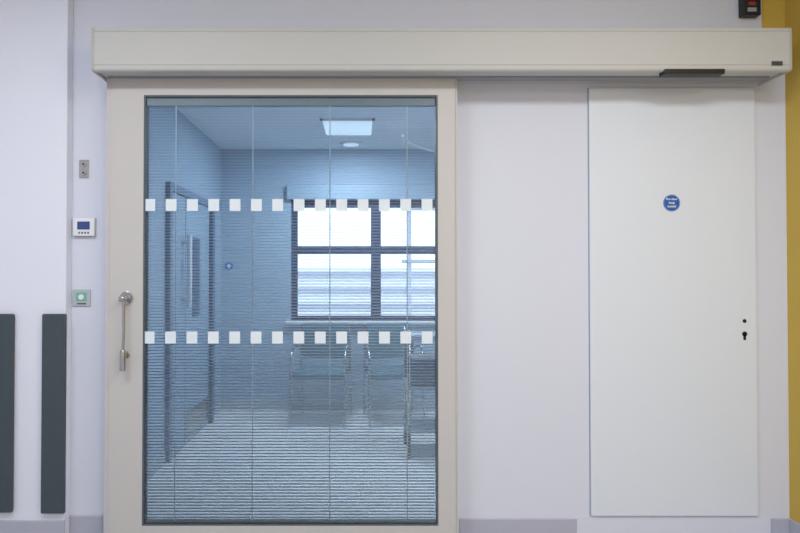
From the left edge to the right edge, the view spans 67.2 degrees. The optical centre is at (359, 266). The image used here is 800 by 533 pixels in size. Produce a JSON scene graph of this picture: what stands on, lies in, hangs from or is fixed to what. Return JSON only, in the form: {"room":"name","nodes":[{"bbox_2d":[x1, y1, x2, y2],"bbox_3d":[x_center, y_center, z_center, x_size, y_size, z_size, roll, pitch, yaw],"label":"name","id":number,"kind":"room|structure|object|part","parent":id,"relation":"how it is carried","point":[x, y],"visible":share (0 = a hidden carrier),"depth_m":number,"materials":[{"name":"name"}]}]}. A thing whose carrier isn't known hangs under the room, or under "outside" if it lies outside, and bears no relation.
{"room":"hospital corridor","nodes":[
{"label":"hospital corridor","id":0,"kind":"room"},
{"bbox_2d":[0,0,72,532],"bbox_3d":[-2.070,-0.118,2.972,1.259,3.000,0.060,0,-1,0],"label":"wall","id":1,"kind":"structure","parent":0,"point":[36,36],"depth_m":2.95,"materials":[{"name":"white paint"}]},
{"bbox_2d":[0,314,14,512],"bbox_3d":[-1.745,0.711,2.917,0.124,0.960,0.026,0,-1,0],"label":"rail","id":2,"kind":"object","parent":1,"relation":"attached to","point":[7,321],"depth_m":2.91,"materials":[{"name":"black plastic"}]},
{"bbox_2d":[0,520,64,532],"bbox_3d":[-2.068,1.308,2.918,1.263,0.146,0.008,0,-1,0],"label":"baseboard","id":3,"kind":"structure","parent":1,"relation":"attached to","point":[6,526],"depth_m":2.92,"materials":[{"name":"plastic"}]},
{"bbox_2d":[41,314,66,513],"bbox_3d":[-1.487,0.713,2.917,0.116,0.965,0.026,0,-1,0],"label":"wall panel","id":4,"kind":"object","parent":1,"relation":"attached to","point":[54,326],"depth_m":2.90,"materials":[{"name":"black plastic"}]},
{"bbox_2d":[148,107,220,463],"bbox_3d":[-1.440,0.105,4.649,0.100,2.600,3.000,0,-1,0],"label":"wall","id":5,"kind":"structure","parent":0,"point":[198,161],"depth_m":4.27,"materials":[{"name":"blue paint"}]},
{"bbox_2d":[172,192,184,455],"bbox_3d":[-1.380,0.425,4.520,0.020,1.936,0.355,0,-1,0],"label":"leaf","id":6,"kind":"object","parent":5,"relation":"attached to","point":[180,210],"visible":0.6,"depth_m":4.55,"materials":[{"name":"laminate"}]},
{"bbox_3d":[-1.345,0.255,4.636,0.050,0.022,0.022,0,-1,0],"label":"pull standoff","id":7,"kind":"object","parent":6,"relation":"attached to","visible":0},
{"bbox_2d":[186,235,191,306],"bbox_3d":[-1.320,0.035,4.639,0.040,0.560,0.040,0,-1,0],"label":"bar","id":8,"kind":"object","parent":7,"relation":"attached to","point":[189,237],"visible":1,"depth_m":4.62,"materials":[{"name":"metal"}]},
{"bbox_2d":[147,399,220,479],"bbox_3d":[-1.385,1.354,4.551,0.010,0.100,2.840,0,-1,0],"label":"baseboard","id":9,"kind":"structure","parent":5,"relation":"attached to","point":[220,399],"depth_m":4.11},
{"bbox_2d":[165,181,214,461],"bbox_3d":[-1.365,0.404,4.907,0.050,2.010,1.257,0,-1,0],"label":"door frame","id":10,"kind":"structure","parent":5,"relation":"attached to","point":[170,186],"depth_m":4.31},
{"bbox_2d":[184,198,208,443],"bbox_3d":[-1.380,0.433,5.075,0.020,1.936,0.732,0,-1,0],"label":"leaf","id":11,"kind":"object","parent":5,"relation":"attached to","point":[196,222],"visible":0.43,"depth_m":5.12,"materials":[{"name":"laminate"}]},
{"bbox_2d":[192,237,199,315],"bbox_3d":[-1.367,0.085,5.008,0.006,0.650,0.200,0,-1,0],"label":"panel","id":12,"kind":"object","parent":11,"relation":"attached to","point":[196,241],"depth_m":5.01,"materials":[{"name":"silver metal"}]},
{"bbox_2d":[186,396,207,437],"bbox_3d":[-1.369,1.261,5.063,0.003,0.200,0.682,0,-1,0],"label":"kick plate","id":13,"kind":"object","parent":11,"relation":"attached to","point":[207,396],"visible":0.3,"depth_m":4.99,"materials":[{"name":"metal"}]},
{"bbox_2d":[147,409,434,518],"bbox_3d":[0.805,1.454,4.555,4.590,0.100,3.150,0,-1,0],"label":"floor","id":14,"kind":"structure","parent":0,"point":[221,409],"depth_m":4.31,"materials":[{"name":"plastic"}]},
{"bbox_2d":[289,324,351,427],"bbox_3d":[-0.348,0.972,5.507,0.506,0.870,0.562,0,-1,6],"label":"chair","id":15,"kind":"object","parent":14,"relation":"on","point":[303,324],"visible":0.59,"depth_m":5.69,"materials":[{"name":"fabric"}]},
{"bbox_3d":[-0.588,1.059,5.502,0.029,0.694,0.506,0,-1,6],"label":"frame","id":16,"kind":"part","parent":15,"relation":"part of","materials":[{"name":"metal"}]},
{"bbox_3d":[-0.554,0.985,5.763,0.033,0.851,0.093,0,-1,6],"label":"leg","id":17,"kind":"part","parent":15,"relation":"part of","materials":[{"name":"metal"}]},
{"bbox_3d":[-0.350,0.967,5.487,0.460,0.060,0.440,0,-1,6],"label":"seat","id":18,"kind":"part","parent":15,"relation":"part of","materials":[{"name":"fabric"}]},
{"bbox_3d":[-0.113,1.058,5.454,0.029,0.694,0.506,0,-1,6],"label":"frame","id":19,"kind":"part","parent":15,"relation":"part of","materials":[{"name":"metal"}]},
{"bbox_3d":[-0.095,0.984,5.717,0.033,0.851,0.093,0,-1,6],"label":"leg","id":20,"kind":"part","parent":15,"relation":"part of","materials":[{"name":"metal"}]},
{"bbox_2d":[363,324,424,427],"bbox_3d":[0.298,0.972,5.507,0.506,0.870,0.562,0,-1,-6],"label":"chair","id":21,"kind":"object","parent":14,"relation":"on","point":[366,324],"visible":0.52,"depth_m":5.69,"materials":[{"name":"fabric"}]},
{"bbox_3d":[0.045,0.984,5.717,0.033,0.851,0.093,0,-1,-6],"label":"leg","id":22,"kind":"part","parent":21,"relation":"part of","materials":[{"name":"metal"}]},
{"bbox_3d":[0.063,1.058,5.454,0.029,0.694,0.506,0,-1,-6],"label":"frame","id":23,"kind":"part","parent":21,"relation":"part of","materials":[{"name":"metal"}]},
{"bbox_3d":[0.300,0.967,5.487,0.460,0.060,0.440,0,-1,-6],"label":"seat","id":24,"kind":"part","parent":21,"relation":"part of","materials":[{"name":"fabric"}]},
{"bbox_3d":[0.504,0.985,5.763,0.033,0.851,0.093,0,-1,-6],"label":"leg","id":25,"kind":"part","parent":21,"relation":"part of","materials":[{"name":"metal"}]},
{"bbox_3d":[0.538,1.059,5.502,0.029,0.694,0.506,0,-1,-6],"label":"frame","id":26,"kind":"part","parent":21,"relation":"part of","materials":[{"name":"metal"}]},
{"bbox_2d":[403,327,434,457],"bbox_3d":[0.600,0.939,4.587,0.520,0.930,0.444,0,-1,0],"label":"trolley","id":27,"kind":"object","parent":14,"relation":"on","point":[404,327],"visible":0.26,"depth_m":4.42,"materials":[{"name":"metal"}]},
{"bbox_3d":[0.360,0.902,4.768,0.026,0.850,0.026,0,-1,0],"label":"post","id":28,"kind":"part","parent":27,"relation":"part of","materials":[{"name":"metal"}]},
{"bbox_3d":[0.360,0.897,4.408,0.026,0.850,0.026,0,-1,0],"label":"post","id":29,"kind":"part","parent":27,"relation":"part of","materials":[{"name":"metal"}]},
{"bbox_3d":[0.600,0.784,4.590,0.440,0.200,0.340,0,-1,0],"label":"drawer","id":30,"kind":"part","parent":27,"relation":"part of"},
{"bbox_2d":[175,107,434,148],"bbox_3d":[0.805,-1.245,4.668,4.590,0.100,3.000,0,-1,0],"label":"ceiling","id":31,"kind":"structure","parent":0,"point":[227,127],"depth_m":5.06,"materials":[{"name":"white paint"}]},
{"bbox_2d":[320,118,374,135],"bbox_3d":[-0.100,-1.181,5.106,0.441,0.016,0.546,0,-1,0],"label":"trim","id":32,"kind":"structure","parent":31,"relation":"attached to","point":[321,119],"depth_m":4.83,"materials":[{"name":"white plastic"}]},
{"bbox_2d":[323,121,371,134],"bbox_3d":[-0.100,-1.181,5.106,0.401,0.008,0.506,0,-1,0],"label":"diffuser","id":33,"kind":"object","parent":32,"relation":"attached to","point":[337,127],"visible":1,"depth_m":5.08,"materials":[{"name":"white plastic"}]},
{"bbox_2d":[340,141,361,146],"bbox_3d":[-0.086,-1.172,5.757,0.220,0.016,0.220,0,-1,0],"label":"recessed light","id":34,"kind":"object","parent":31,"relation":"in","point":[345,143],"visible":1,"depth_m":5.72,"materials":[{"name":"white plastic"}]},
{"bbox_2d":[401,134,434,151],"bbox_3d":[1.191,-1.064,5.481,1.994,0.028,0.486,0,-1,-21],"label":"track","id":35,"kind":"object","parent":31,"relation":"attached to","point":[403,136],"visible":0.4,"depth_m":5.31,"materials":[{"name":"white plastic"}]},
{"bbox_2d":[221,149,434,397],"bbox_3d":[0.805,0.125,6.074,4.390,2.600,0.150,0,-1,0],"label":"wall","id":36,"kind":"structure","parent":0,"point":[273,169],"depth_m":6.01,"materials":[{"name":"blue paint"}]},
{"bbox_2d":[225,262,232,269],"bbox_3d":[-1.310,-0.005,5.999,0.080,0.080,0.003,0,-1,0],"label":"notice","id":37,"kind":"object","parent":36,"relation":"attached to","point":[227,263],"visible":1,"depth_m":6.00,"materials":[{"name":"blue plastic"}]},
{"bbox_2d":[221,399,434,409],"bbox_3d":[0.810,1.374,5.976,4.380,0.100,0.010,0,-1,0],"label":"baseboard","id":38,"kind":"structure","parent":36,"relation":"attached to","point":[221,399],"depth_m":5.97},
{"bbox_2d":[285,321,434,322],"bbox_3d":[0.150,0.559,5.978,1.780,0.030,0.090,0,-1,0],"label":"sill","id":39,"kind":"structure","parent":36,"relation":"attached to","point":[285,321],"depth_m":5.93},
{"bbox_2d":[287,184,434,199],"bbox_3d":[0.150,-0.742,5.981,1.760,0.150,0.060,0,-1,0],"label":"blind cassette","id":40,"kind":"object","parent":36,"relation":"attached to","point":[294,191],"visible":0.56,"depth_m":5.95,"materials":[{"name":"metal"}]},
{"bbox_2d":[291,200,434,319],"bbox_3d":[0.150,-0.060,6.056,1.680,1.211,0.070,0,-1,0],"label":"frame","id":41,"kind":"object","parent":36,"relation":"attached to","point":[375,249],"visible":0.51,"depth_m":6.03,"materials":[{"name":"grey metal"}]},
{"bbox_2d":[70,0,788,532],"bbox_3d":[0.150,-0.117,3.077,5.900,3.000,0.150,0,-1,0],"label":"wall","id":42,"kind":"structure","parent":0,"point":[522,148],"depth_m":3.00,"materials":[{"name":"paint"}]},
{"bbox_2d":[73,290,90,305],"bbox_3d":[-1.389,0.156,2.991,0.088,0.082,0.014,0,-1,0],"label":"switch","id":43,"kind":"object","parent":42,"relation":"attached to","point":[80,297],"visible":1,"depth_m":2.99,"materials":[{"name":"white plastic"}]},
{"bbox_2d":[79,160,88,177],"bbox_3d":[-1.381,-0.489,3.001,0.048,0.090,0.012,0,-1,0],"label":"switch plate","id":44,"kind":"object","parent":42,"relation":"attached to","point":[83,164],"visible":1,"depth_m":3.00,"materials":[{"name":"metal"}]},
{"bbox_2d":[73,218,95,236],"bbox_3d":[-1.375,-0.196,2.991,0.111,0.094,0.024,0,-1,0],"label":"controller","id":45,"kind":"object","parent":42,"relation":"attached to","point":[82,227],"depth_m":2.98,"materials":[{"name":"white plastic"}]},
{"bbox_2d":[70,515,102,532],"bbox_3d":[-1.358,1.309,2.978,0.157,0.146,0.008,0,-1,0],"label":"baseboard","id":46,"kind":"structure","parent":42,"relation":"attached to","point":[78,523],"depth_m":2.97,"materials":[{"name":"plastic"}]},
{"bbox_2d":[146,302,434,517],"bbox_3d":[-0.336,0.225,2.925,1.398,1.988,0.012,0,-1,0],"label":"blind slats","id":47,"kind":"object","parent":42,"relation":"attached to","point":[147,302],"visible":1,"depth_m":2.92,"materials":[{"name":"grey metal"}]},
{"bbox_2d":[146,519,434,521],"bbox_3d":[-0.336,1.233,2.911,1.402,0.012,0.016,0,-1,0],"label":"rail","id":48,"kind":"object","parent":47,"relation":"attached to","point":[147,520],"depth_m":2.90,"materials":[{"name":"grey metal"}]},
{"bbox_2d":[91,28,791,85],"bbox_3d":[0.380,-1.006,2.902,3.262,0.221,0.224,0,-1,0],"label":"operator","id":49,"kind":"object","parent":42,"relation":"attached to","point":[760,56],"visible":0.94,"depth_m":2.79,"materials":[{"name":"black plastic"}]},
{"bbox_2d":[108,79,455,532],"bbox_3d":[-0.374,0.222,2.895,1.672,2.294,0.114,0,-1,0],"label":"door","id":50,"kind":"structure","parent":49,"relation":"hanging from","point":[127,95],"depth_m":2.90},
{"bbox_3d":[-1.126,0.308,2.866,0.064,0.377,0.059,0,-1,0],"label":"pull handle","id":51,"kind":"part","parent":50,"relation":"part of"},
{"bbox_3d":[-0.898,0.223,2.917,0.005,2.013,0.001,0,-1,0],"label":"ladder cord","id":52,"kind":"part","parent":50,"relation":"part of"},
{"bbox_3d":[-0.522,0.223,2.917,0.005,2.013,0.001,0,-1,0],"label":"ladder cord","id":53,"kind":"part","parent":50,"relation":"part of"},
{"bbox_2d":[104,77,457,532],"bbox_3d":[-0.380,0.222,2.928,1.706,2.294,0.049,0,-1,0],"label":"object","id":54,"kind":"object","parent":50,"relation":"attached to","point":[108,80],"visible":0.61,"depth_m":2.90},
{"bbox_2d":[142,95,437,525],"bbox_3d":[-0.336,0.208,2.925,1.426,2.079,0.051,0,-1,0],"label":"glazing gasket","id":55,"kind":"object","parent":50,"relation":"attached to","point":[146,108],"visible":0.79,"depth_m":2.91,"materials":[{"name":"rubber"}]},
{"bbox_2d":[147,98,435,106],"bbox_3d":[-0.336,-0.804,2.939,1.410,0.040,0.024,0,-1,0],"label":"rail","id":56,"kind":"object","parent":50,"relation":"in","point":[151,102],"depth_m":2.93,"materials":[{"name":"grey metal"}]},
{"bbox_3d":[-0.146,0.223,2.917,0.005,2.013,0.001,0,-1,0],"label":"ladder cord","id":57,"kind":"part","parent":50,"relation":"part of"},
{"bbox_3d":[0.229,0.223,2.917,0.005,2.013,0.001,0,-1,0],"label":"ladder cord","id":58,"kind":"part","parent":50,"relation":"part of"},
{"bbox_3d":[0.380,-0.917,2.931,3.202,0.010,0.055,0,-1,0],"label":"drive rail","id":59,"kind":"part","parent":49,"relation":"part of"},
{"bbox_3d":[1.941,-0.946,2.792,0.051,0.019,0.003,0,-1,0],"label":"maker plate","id":60,"kind":"part","parent":49,"relation":"part of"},
{"bbox_2d":[460,518,576,532],"bbox_3d":[0.785,1.316,2.978,0.580,0.132,0.008,0,-1,0],"label":"baseboard","id":61,"kind":"structure","parent":42,"relation":"attached to","point":[467,525],"depth_m":2.97,"materials":[{"name":"plastic"}]},
{"bbox_2d":[587,88,590,515],"bbox_3d":[1.558,0.171,2.997,0.832,2.133,0.002,0,-1,0],"label":"shadow gap","id":62,"kind":"object","parent":42,"relation":"attached to","point":[587,88],"visible":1,"depth_m":3.00,"materials":[{"name":"grey"}]},
{"bbox_2d":[588,88,757,515],"bbox_3d":[1.558,0.171,2.990,0.826,2.127,0.012,0,-1,0],"label":"leaf","id":63,"kind":"object","parent":42,"relation":"attached to","point":[673,372],"visible":1,"depth_m":2.98,"materials":[{"name":"laminate"}]},
{"bbox_2d":[663,195,679,210],"bbox_3d":[1.553,-0.317,2.989,0.083,0.083,0.003,0,-1,0],"label":"door sign","id":64,"kind":"object","parent":63,"relation":"attached to","point":[671,202],"visible":1,"depth_m":2.99,"materials":[{"name":"blue plastic"}]},
{"bbox_2d":[738,0,760,17],"bbox_3d":[1.946,-1.315,2.996,0.089,0.135,0.045,0,-1,0],"label":"indicator","id":65,"kind":"object","parent":42,"relation":"attached to","point":[747,8],"visible":1,"depth_m":2.98,"materials":[{"name":"black plastic"}]},
{"bbox_2d":[761,0,784,27],"bbox_3d":[2.078,-1.328,3.017,0.115,0.580,0.004,0,-1,0],"label":"trim","id":66,"kind":"structure","parent":42,"relation":"attached to","point":[773,11],"depth_m":3.01,"materials":[{"name":"paint"}]},
{"bbox_2d":[771,518,789,532],"bbox_3d":[2.088,1.316,2.978,0.095,0.132,0.008,0,-1,0],"label":"baseboard","id":67,"kind":"structure","parent":42,"relation":"attached to","point":[778,525],"depth_m":2.97,"materials":[{"name":"plastic"}]},
{"bbox_2d":[785,0,799,523],"bbox_3d":[2.185,-0.161,-0.098,0.100,3.000,6.200,0,-1,0],"label":"wall","id":68,"kind":"structure","parent":0,"point":[792,7],"depth_m":2.96,"materials":[{"name":"paint"}]},
{"bbox_2d":[789,519,799,532],"bbox_3d":[2.131,1.273,-0.122,0.008,0.132,6.192,0,-1,0],"label":"baseboard","id":69,"kind":"structure","parent":68,"relation":"attached to","point":[794,527],"depth_m":2.94,"materials":[{"name":"plastic"}]},
{"bbox_3d":[-0.282,1.388,-0.169,5.035,0.100,6.300,0,-1,0],"label":"floor","id":70,"kind":"structure","parent":0,"visible":0},
{"bbox_2d":[576,516,770,532],"bbox_3d":[1.558,1.311,2.981,0.965,0.141,0.003,0,-1,0],"label":"threshold","id":71,"kind":"object","parent":70,"relation":"on","point":[585,524],"visible":1,"depth_m":2.98,"materials":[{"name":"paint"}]},
{"label":"outside","id":72,"kind":"structure","parent":0,"visible":0},
{"bbox_3d":[1.500,7.594,14.545,33.000,0.100,16.700,0,-1,0],"label":"ground","id":73,"kind":"structure","parent":72,"visible":0},
{"bbox_2d":[298,268,434,313],"bbox_3d":[1.000,3.836,18.873,18.000,7.535,4.150,0,-1,0],"label":"neighbouring building","id":74,"kind":"structure","parent":73,"relation":"on","point":[346,284],"depth_m":16.99,"materials":[{"name":"white"}]},
{"bbox_2d":[402,208,434,313],"bbox_3d":[1.900,2.000,11.456,2.200,11.000,0.105,0,-1,0],"label":"scaffolding","id":75,"kind":"object","parent":73,"relation":"on","point":[410,261],"visible":0.06,"depth_m":11.47,"materials":[{"name":"grey metal"}]},
{"bbox_3d":[-0.336,0.207,2.903,1.410,2.063,0.001,0,-1,0],"label":"glass","id":76,"kind":"object","parent":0,"visible":0},
{"bbox_2d":[145,199,432,343],"bbox_3d":[-0.344,0.022,2.905,1.391,0.700,0.001,0,-1,0],"label":"squares","id":77,"kind":"object","parent":76,"relation":"attached to","point":[171,204],"visible":1,"depth_m":2.90,"materials":[{"name":"plastic"}]}
]}

